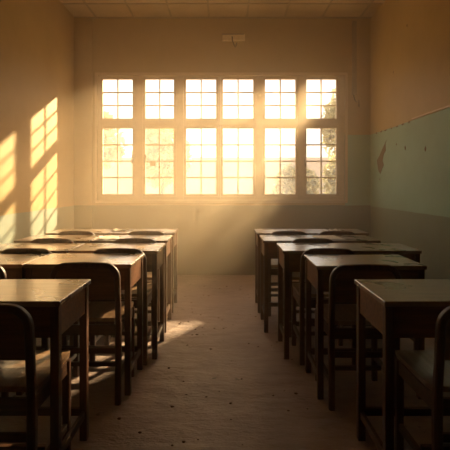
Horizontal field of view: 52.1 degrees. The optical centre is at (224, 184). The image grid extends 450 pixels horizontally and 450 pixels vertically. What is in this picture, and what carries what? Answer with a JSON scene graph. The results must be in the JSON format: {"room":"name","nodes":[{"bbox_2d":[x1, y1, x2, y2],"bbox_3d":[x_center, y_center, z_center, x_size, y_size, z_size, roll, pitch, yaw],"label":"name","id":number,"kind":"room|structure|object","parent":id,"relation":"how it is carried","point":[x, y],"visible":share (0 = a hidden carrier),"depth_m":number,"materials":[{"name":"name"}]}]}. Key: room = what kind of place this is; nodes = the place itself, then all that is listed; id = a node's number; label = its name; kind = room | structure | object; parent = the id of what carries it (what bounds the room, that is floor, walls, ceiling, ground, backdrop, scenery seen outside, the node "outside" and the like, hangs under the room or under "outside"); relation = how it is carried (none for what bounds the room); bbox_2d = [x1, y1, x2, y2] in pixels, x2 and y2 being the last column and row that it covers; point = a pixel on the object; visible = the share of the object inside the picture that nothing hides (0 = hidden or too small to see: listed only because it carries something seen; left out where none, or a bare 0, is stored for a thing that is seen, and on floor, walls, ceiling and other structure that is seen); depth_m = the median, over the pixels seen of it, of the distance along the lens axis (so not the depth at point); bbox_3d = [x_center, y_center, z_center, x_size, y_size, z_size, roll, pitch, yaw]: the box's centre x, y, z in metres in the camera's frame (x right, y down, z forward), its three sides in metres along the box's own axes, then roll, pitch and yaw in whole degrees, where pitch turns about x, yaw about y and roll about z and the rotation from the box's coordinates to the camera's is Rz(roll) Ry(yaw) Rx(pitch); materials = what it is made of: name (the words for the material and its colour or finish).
{"room":"classroom","nodes":[
{"label":"classroom","id":0,"kind":"room"},
{"bbox_2d":[0,0,73,244],"bbox_3d":[-2.080,-0.515,2.265,0.160,3.430,8.050,0,0,0],"label":"wall","id":1,"kind":"structure","parent":0,"point":[37,36],"depth_m":4.88,"materials":[{"name":"paint"}]},
{"bbox_2d":[60,0,385,18],"bbox_3d":[-0.030,-2.274,2.265,4.260,0.112,8.050,0,0,0],"label":"ceiling","id":2,"kind":"structure","parent":0,"point":[94,9],"depth_m":5.81,"materials":[{"name":"paint"}]},
{"bbox_2d":[0,275,449,449],"bbox_3d":[-0.030,1.250,2.265,4.260,0.100,8.050,0,0,0],"label":"floor","id":3,"kind":"structure","parent":0,"point":[261,420],"depth_m":2.66,"materials":[{"name":"concrete"}]},
{"bbox_2d":[0,266,35,396],"bbox_3d":[-1.380,0.809,2.708,0.380,0.784,0.464,0,0,0],"label":"chair","id":4,"kind":"object","parent":3,"relation":"on","point":[3,275],"visible":0.11,"depth_m":2.50,"materials":[{"name":"brown wood"}]},
{"bbox_2d":[0,253,49,394],"bbox_3d":[-1.458,0.825,2.820,0.615,0.750,0.420,0,0,0],"label":"school desk","id":5,"kind":"object","parent":3,"relation":"on","point":[12,263],"visible":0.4,"depth_m":2.74,"materials":[{"name":"brown wood"}]},
{"bbox_2d":[0,303,70,449],"bbox_3d":[-0.870,0.809,1.838,0.380,0.784,0.464,0,0,0],"label":"chair","id":6,"kind":"object","parent":3,"relation":"on","point":[23,368],"visible":0.91,"depth_m":1.65,"materials":[{"name":"brown wood"}]},
{"bbox_2d":[1,248,69,344],"bbox_3d":[-1.320,0.809,3.263,0.380,0.784,0.464,0,0,0],"label":"chair","id":7,"kind":"object","parent":3,"relation":"on","point":[10,250],"visible":0.1,"depth_m":3.04,"materials":[{"name":"brown wood"}]},
{"bbox_2d":[0,243,84,344],"bbox_3d":[-1.393,0.825,3.360,0.615,0.750,0.420,0,0,0],"label":"school desk","id":8,"kind":"object","parent":3,"relation":"on","point":[53,247],"visible":0.2,"depth_m":3.37,"materials":[{"name":"brown wood"}]},
{"bbox_2d":[0,279,90,449],"bbox_3d":[-0.948,0.825,1.990,0.615,0.750,0.420,0,0,0],"label":"school desk","id":9,"kind":"object","parent":3,"relation":"on","point":[54,305],"visible":0.98,"depth_m":1.93,"materials":[{"name":"brown wood"}]},
{"bbox_2d":[30,238,73,242],"bbox_3d":[-1.360,0.809,3.828,0.380,0.784,0.464,0,0,0],"label":"chair","id":10,"kind":"object","parent":3,"relation":"on","point":[39,240],"visible":0.12,"depth_m":3.60,"materials":[{"name":"brown wood"}]},
{"bbox_2d":[14,235,102,243],"bbox_3d":[-1.403,0.825,3.930,0.615,0.750,0.420,0,0,0],"label":"school desk","id":11,"kind":"object","parent":3,"relation":"on","point":[85,239],"visible":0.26,"depth_m":3.94,"materials":[{"name":"brown wood"}]},
{"bbox_2d":[57,231,94,234],"bbox_3d":[-1.360,0.809,4.408,0.380,0.784,0.464,0,0,0],"label":"chair","id":12,"kind":"object","parent":3,"relation":"on","point":[62,232],"visible":0.08,"depth_m":4.18,"materials":[{"name":"brown wood"}]},
{"bbox_2d":[45,229,113,234],"bbox_3d":[-1.383,0.825,4.510,0.595,0.750,0.420,0,0,0],"label":"school desk","id":13,"kind":"object","parent":3,"relation":"on","point":[95,231],"visible":0.09,"depth_m":4.45,"materials":[{"name":"brown wood"}]},
{"bbox_2d":[23,253,144,395],"bbox_3d":[-0.838,0.825,2.820,0.615,0.750,0.420,0,0,0],"label":"school desk","id":14,"kind":"object","parent":3,"relation":"on","point":[129,266],"visible":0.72,"depth_m":2.71,"materials":[{"name":"brown wood"}]},
{"bbox_2d":[50,262,134,405],"bbox_3d":[-0.760,0.809,2.708,0.380,0.784,0.464,0,0,0],"label":"chair","id":15,"kind":"object","parent":3,"relation":"on","point":[105,284],"visible":0.54,"depth_m":2.51,"materials":[{"name":"brown wood"}]},
{"bbox_2d":[68,243,165,358],"bbox_3d":[-0.767,0.825,3.360,0.615,0.750,0.420,0,0,0],"label":"school desk","id":16,"kind":"object","parent":3,"relation":"on","point":[154,252],"visible":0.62,"depth_m":3.26,"materials":[{"name":"brown wood"}]},
{"bbox_2d":[90,248,151,365],"bbox_3d":[-0.710,0.809,3.263,0.380,0.784,0.464,0,0,0],"label":"chair","id":17,"kind":"object","parent":3,"relation":"on","point":[147,287],"visible":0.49,"depth_m":3.07,"materials":[{"name":"brown wood"}]},
{"bbox_2d":[91,235,172,332],"bbox_3d":[-0.777,0.825,3.930,0.615,0.750,0.420,0,0,0],"label":"school desk","id":18,"kind":"object","parent":3,"relation":"on","point":[167,239],"visible":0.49,"depth_m":3.95,"materials":[{"name":"brown wood"}]},
{"bbox_2d":[100,236,118,238],"bbox_3d":[-0.980,0.446,3.900,0.160,0.010,0.220,0,0,-15],"label":"paper sheet","id":19,"kind":"object","parent":18,"relation":"on","point":[101,237],"visible":1,"depth_m":3.90,"materials":[{"name":"white paper"}]},
{"bbox_2d":[111,238,159,336],"bbox_3d":[-0.710,0.809,3.828,0.380,0.784,0.464,0,0,0],"label":"chair","id":20,"kind":"object","parent":3,"relation":"on","point":[122,240],"visible":0.16,"depth_m":3.62,"materials":[{"name":"brown wood"}]},
{"bbox_2d":[110,229,177,312],"bbox_3d":[-0.777,0.825,4.510,0.595,0.750,0.420,0,0,0],"label":"school desk","id":21,"kind":"object","parent":3,"relation":"on","point":[173,232],"visible":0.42,"depth_m":4.55,"materials":[{"name":"brown wood"}]},
{"bbox_2d":[110,229,129,230],"bbox_3d":[-1.030,0.439,4.500,0.174,0.019,0.105,0,0,12],"label":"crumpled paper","id":22,"kind":"object","parent":21,"relation":"on","point":[110,229],"visible":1,"depth_m":4.49,"materials":[{"name":"white paper"}]},
{"bbox_2d":[127,231,164,297],"bbox_3d":[-0.720,0.809,4.408,0.380,0.784,0.464,0,0,0],"label":"chair","id":23,"kind":"object","parent":3,"relation":"on","point":[132,232],"visible":0.1,"depth_m":4.18,"materials":[{"name":"brown wood"}]},
{"bbox_2d":[117,286,307,445],"bbox_3d":[0.019,1.196,3.563,1.146,0.008,3.788,0,0,0],"label":"debris","id":24,"kind":"object","parent":3,"relation":"on","point":[118,418],"depth_m":2.64,"materials":[{"name":"paint"}]},
{"bbox_2d":[268,231,306,315],"bbox_3d":[0.580,0.809,4.403,0.380,0.784,0.464,0,0,0],"label":"chair","id":25,"kind":"object","parent":3,"relation":"on","point":[272,263],"visible":0.3,"depth_m":4.21,"materials":[{"name":"brown wood"}]},
{"bbox_2d":[283,238,336,336],"bbox_3d":[0.690,0.809,3.828,0.380,0.784,0.464,0,0,0],"label":"chair","id":26,"kind":"object","parent":3,"relation":"on","point":[292,275],"visible":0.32,"depth_m":3.63,"materials":[{"name":"brown wood"}]},
{"bbox_2d":[254,229,368,312],"bbox_3d":[0.825,0.825,4.510,1.050,0.750,0.420,0,0,0],"label":"school desk","id":27,"kind":"object","parent":3,"relation":"on","point":[258,232],"visible":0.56,"depth_m":4.55,"materials":[{"name":"brown wood"}]},
{"bbox_2d":[259,235,380,332],"bbox_3d":[0.785,0.825,3.930,0.950,0.750,0.420,0,0,0],"label":"school desk","id":28,"kind":"object","parent":3,"relation":"on","point":[268,243],"visible":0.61,"depth_m":3.80,"materials":[{"name":"brown wood"}]},
{"bbox_2d":[313,235,343,239],"bbox_3d":[0.880,0.447,3.920,0.200,0.007,0.280,0,0,-8],"label":"paper sheet","id":29,"kind":"object","parent":28,"relation":"on","point":[327,236],"visible":0.88,"depth_m":3.92,"materials":[{"name":"paper"}]},
{"bbox_2d":[292,248,356,365],"bbox_3d":[0.690,0.809,3.263,0.380,0.784,0.464,0,0,0],"label":"chair","id":30,"kind":"object","parent":3,"relation":"on","point":[298,289],"visible":0.48,"depth_m":3.07,"materials":[{"name":"brown wood"}]},
{"bbox_2d":[311,231,355,308],"bbox_3d":[1.020,0.809,4.403,0.380,0.784,0.464,0,0,0],"label":"chair","id":31,"kind":"object","parent":3,"relation":"on","point":[323,232],"visible":0.11,"depth_m":4.18,"materials":[{"name":"brown wood"}]},
{"bbox_2d":[277,243,421,358],"bbox_3d":[0.875,0.825,3.360,0.950,0.750,0.420,0,0,0],"label":"school desk","id":32,"kind":"object","parent":3,"relation":"on","point":[289,254],"visible":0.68,"depth_m":3.21,"materials":[{"name":"brown wood"}]},
{"bbox_2d":[315,264,400,410],"bbox_3d":[0.745,0.809,2.648,0.380,0.784,0.464,0,0,0],"label":"chair","id":33,"kind":"object","parent":3,"relation":"on","point":[342,288],"visible":0.61,"depth_m":2.45,"materials":[{"name":"brown wood"}]},
{"bbox_2d":[304,255,426,398],"bbox_3d":[0.818,0.825,2.770,0.615,0.750,0.420,0,0,0],"label":"school desk","id":34,"kind":"object","parent":3,"relation":"on","point":[318,268],"visible":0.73,"depth_m":2.64,"materials":[{"name":"brown wood"}]},
{"bbox_2d":[354,279,449,449],"bbox_3d":[0.924,0.825,1.990,0.615,0.750,0.420,0,0,0],"label":"school desk","id":35,"kind":"object","parent":3,"relation":"on","point":[397,308],"visible":1,"depth_m":1.87,"materials":[{"name":"brown wood"}]},
{"bbox_2d":[395,306,449,449],"bbox_3d":[0.940,0.809,1.838,0.380,0.784,0.464,0,0,0],"label":"chair","id":36,"kind":"object","parent":3,"relation":"on","point":[427,372],"visible":1,"depth_m":1.77,"materials":[{"name":"brown wood"}]},
{"bbox_2d":[92,19,370,274],"bbox_3d":[-0.030,-0.515,6.210,3.940,3.430,0.160,0,0,0],"label":"wall","id":37,"kind":"structure","parent":0,"point":[212,238],"depth_m":6.13,"materials":[{"name":"paint"}]},
{"bbox_2d":[74,18,91,228],"bbox_3d":[-1.883,-0.508,6.112,0.235,3.417,0.035,0,0,0],"label":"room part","id":38,"kind":"structure","parent":37,"relation":"attached to","point":[82,27],"depth_m":6.10,"materials":[{"name":"paint"}]},
{"bbox_2d":[95,73,347,202],"bbox_3d":[-0.050,-0.630,6.195,3.300,1.660,0.070,0,0,0],"label":"window frame","id":39,"kind":"structure","parent":37,"relation":"attached to","point":[138,123],"depth_m":6.16,"materials":[{"name":"beige paint"}]},
{"bbox_2d":[100,77,134,195],"bbox_3d":[-1.440,-0.650,6.165,0.468,1.608,0.104,0,0,0],"label":"window","id":40,"kind":"structure","parent":39,"relation":"attached to","point":[102,79],"depth_m":6.17,"materials":[{"name":"beige paint"}]},
{"bbox_2d":[143,77,175,195],"bbox_3d":[-0.877,-0.650,6.165,0.448,1.608,0.104,0,0,0],"label":"window","id":41,"kind":"structure","parent":39,"relation":"attached to","point":[152,163],"depth_m":6.17,"materials":[{"name":"beige paint"}]},
{"bbox_2d":[184,77,218,195],"bbox_3d":[-0.320,-0.650,6.192,0.468,1.608,0.050,0,0,0],"label":"window","id":42,"kind":"structure","parent":39,"relation":"attached to","point":[185,78],"depth_m":6.17,"materials":[{"name":"beige paint"}]},
{"bbox_2d":[220,77,255,195],"bbox_3d":[0.177,-0.650,6.165,0.475,1.608,0.104,0,0,0],"label":"window","id":43,"kind":"structure","parent":39,"relation":"attached to","point":[221,78],"depth_m":6.17,"materials":[{"name":"beige paint"}]},
{"bbox_2d":[263,77,297,195],"bbox_3d":[0.743,-0.650,6.192,0.475,1.608,0.050,0,0,0],"label":"window","id":44,"kind":"structure","parent":39,"relation":"attached to","point":[264,78],"depth_m":6.17,"materials":[{"name":"beige paint"}]},
{"bbox_2d":[304,77,338,195],"bbox_3d":[1.293,-0.650,6.165,0.468,1.608,0.104,0,0,0],"label":"window","id":45,"kind":"structure","parent":39,"relation":"attached to","point":[305,78],"depth_m":6.17,"materials":[{"name":"beige paint"}]},
{"bbox_2d":[222,33,244,46],"bbox_3d":[0.112,-1.900,6.079,0.303,0.193,0.103,0,0,0],"label":"wall fixture","id":46,"kind":"object","parent":37,"relation":"attached to","point":[232,37],"visible":1,"depth_m":6.06,"materials":[{"name":"beige"}]},
{"bbox_2d":[352,21,358,101],"bbox_3d":[1.740,-1.610,6.115,0.096,1.140,0.030,0,0,0],"label":"conduit","id":47,"kind":"object","parent":37,"relation":"attached to","point":[354,23],"visible":1,"depth_m":6.10,"materials":[{"name":"beige plastic"}]},
{"bbox_2d":[371,0,449,278],"bbox_3d":[2.018,-0.515,2.265,0.164,3.430,8.050,0,0,0],"label":"wall","id":48,"kind":"structure","parent":0,"point":[410,39],"depth_m":4.74,"materials":[{"name":"paint"}]},
{"bbox_2d":[412,105,449,119],"bbox_3d":[1.933,-0.680,1.575,0.014,0.016,6.350,0,0,0],"label":"wall trim","id":49,"kind":"structure","parent":48,"relation":"attached to","point":[448,106],"depth_m":4.28,"materials":[{"name":"beige paint"}]},
{"label":"outside","id":50,"kind":"structure","parent":0,"visible":0},
{"bbox_3d":[2.000,1.550,33.145,64.000,0.100,53.710,0,0,0],"label":"ground","id":51,"kind":"structure","parent":50,"visible":0},
{"bbox_2d":[104,111,125,170],"bbox_3d":[-6.160,-0.998,20.005,4.035,5.003,2.763,0,0,0],"label":"tree","id":52,"kind":"object","parent":51,"relation":"on","point":[110,152],"visible":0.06,"depth_m":19.65,"materials":[{"name":"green plant"}]},
{"bbox_2d":[132,129,193,193],"bbox_3d":[-2.975,-0.767,22.062,2.992,4.541,2.282,0,0,0],"label":"tree","id":53,"kind":"object","parent":51,"relation":"on","point":[152,135],"visible":0.64,"depth_m":21.54,"materials":[{"name":"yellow plant"}]},
{"bbox_2d":[104,157,331,193],"bbox_3d":[-1.000,-0.150,30.150,50.000,3.300,0.300,0,0,0],"label":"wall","id":54,"kind":"structure","parent":51,"relation":"on","point":[193,185],"depth_m":30.00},
{"bbox_2d":[272,163,319,193],"bbox_3d":[2.402,0.368,15.485,1.665,2.271,1.473,0,0,0],"label":"tree","id":55,"kind":"object","parent":51,"relation":"on","point":[287,184],"visible":0.48,"depth_m":15.17,"materials":[{"name":"green plant"}]},
{"bbox_2d":[319,88,335,160],"bbox_3d":[5.198,-1.474,20.032,2.341,5.954,2.218,0,0,0],"label":"tree","id":56,"kind":"object","parent":51,"relation":"on","point":[329,135],"visible":0.06,"depth_m":19.88,"materials":[{"name":"green plant"}]},
{"bbox_2d":[322,153,335,193],"bbox_3d":[3.383,0.261,12.973,1.338,2.484,1.369,0,0,0],"label":"tree","id":57,"kind":"object","parent":51,"relation":"on","point":[330,183],"visible":0.16,"depth_m":12.88,"materials":[{"name":"green plant"}]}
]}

